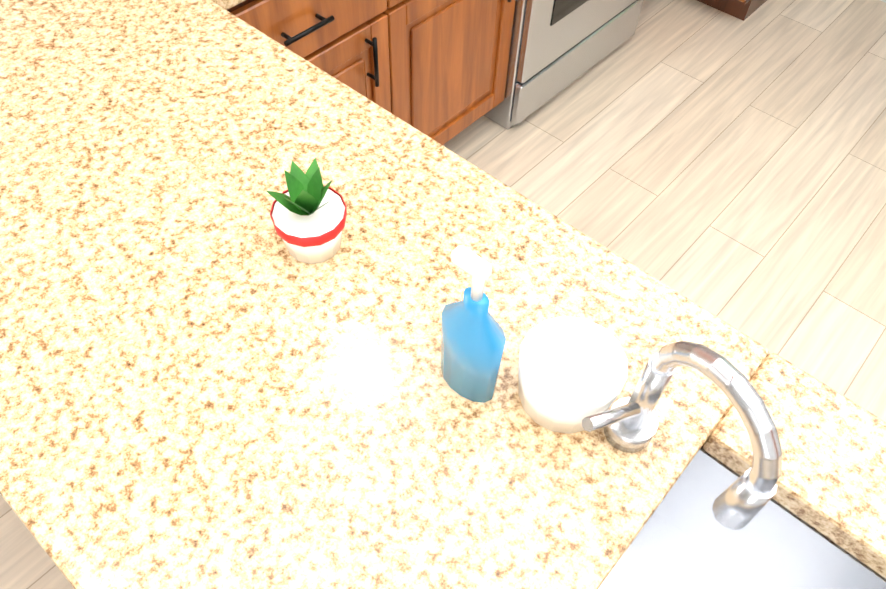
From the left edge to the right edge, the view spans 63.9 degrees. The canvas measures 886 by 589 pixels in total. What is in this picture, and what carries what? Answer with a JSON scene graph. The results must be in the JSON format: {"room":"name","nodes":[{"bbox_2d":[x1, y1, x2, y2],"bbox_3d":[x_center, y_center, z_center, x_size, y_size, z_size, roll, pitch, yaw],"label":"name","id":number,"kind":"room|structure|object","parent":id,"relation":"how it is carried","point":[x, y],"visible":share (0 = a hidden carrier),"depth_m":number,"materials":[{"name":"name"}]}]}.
{"room":"kitchen","nodes":[
{"label":"kitchen","id":0,"kind":"room"},
{"bbox_2d":[0,0,885,588],"bbox_3d":[0.020,1.271,1.123,4.390,0.100,7.500,36,60,22],"label":"floor","id":1,"kind":"structure","parent":0,"point":[728,168],"depth_m":2.34,"materials":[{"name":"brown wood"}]},
{"bbox_2d":[236,0,415,123],"bbox_3d":[-0.517,-0.557,1.869,0.617,0.862,0.580,36,60,22],"label":"base cabinet","id":2,"kind":"object","parent":1,"relation":"on","point":[371,44],"depth_m":1.65,"materials":[{"name":"brown wood"}]},
{"bbox_2d":[220,0,251,11],"bbox_3d":[-0.326,-0.975,1.625,0.632,0.040,0.980,36,60,22],"label":"countertop","id":3,"kind":"structure","parent":2,"relation":"on","point":[233,4],"depth_m":1.32,"materials":[{"name":"beige stone"}]},
{"bbox_2d":[416,0,515,140],"bbox_3d":[-0.211,-0.827,2.081,0.617,0.862,0.580,36,60,22],"label":"base cabinet","id":4,"kind":"object","parent":1,"relation":"on","point":[463,46],"depth_m":2.04,"materials":[{"name":"brown wood"}]},
{"bbox_2d":[483,0,643,129],"bbox_3d":[0.284,-1.258,2.271,0.716,1.100,0.752,36,60,22],"label":"range","id":5,"kind":"object","parent":1,"relation":"on","point":[557,47],"visible":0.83,"depth_m":2.35,"materials":[{"name":"silver metal"}]},
{"bbox_2d":[697,0,766,20],"bbox_3d":[1.247,-1.574,2.688,0.319,0.862,0.676,36,60,22],"label":"base cabinet","id":6,"kind":"object","parent":1,"relation":"on","point":[740,9],"depth_m":2.88,"materials":[{"name":"brown wood"}]},
{"bbox_2d":[0,0,885,588],"bbox_3d":[-0.214,0.009,0.894,2.432,0.040,0.700,36,60,22],"label":"countertop","id":7,"kind":"structure","parent":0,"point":[188,401],"depth_m":0.83,"materials":[{"name":"beige stone"}]},
{"bbox_2d":[266,158,346,263],"bbox_3d":[-0.166,-0.103,0.878,0.094,0.121,0.092,36,60,22],"label":"potted plant","id":8,"kind":"object","parent":7,"relation":"on","point":[308,213],"visible":1,"depth_m":0.87,"materials":[{"name":"white ceramic"}]},
{"bbox_2d":[441,245,505,402],"bbox_3d":[0.031,0.035,0.726,0.077,0.210,0.044,36,60,22],"label":"soap bottle","id":9,"kind":"object","parent":7,"relation":"on","point":[473,339],"visible":1,"depth_m":0.71,"materials":[{"name":"blue plastic"}]},
{"bbox_2d":[519,316,627,433],"bbox_3d":[0.136,0.091,0.775,0.116,0.070,0.116,36,60,22],"label":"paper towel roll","id":10,"kind":"object","parent":7,"relation":"on","point":[573,372],"visible":0.98,"depth_m":0.79,"materials":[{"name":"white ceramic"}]},
{"bbox_2d":[582,341,781,529],"bbox_3d":[0.225,0.134,0.655,0.166,0.216,0.114,36,60,22],"label":"faucet","id":11,"kind":"object","parent":7,"relation":"on","point":[629,424],"visible":0.98,"depth_m":0.61,"materials":[{"name":"silver metal"}]}
]}

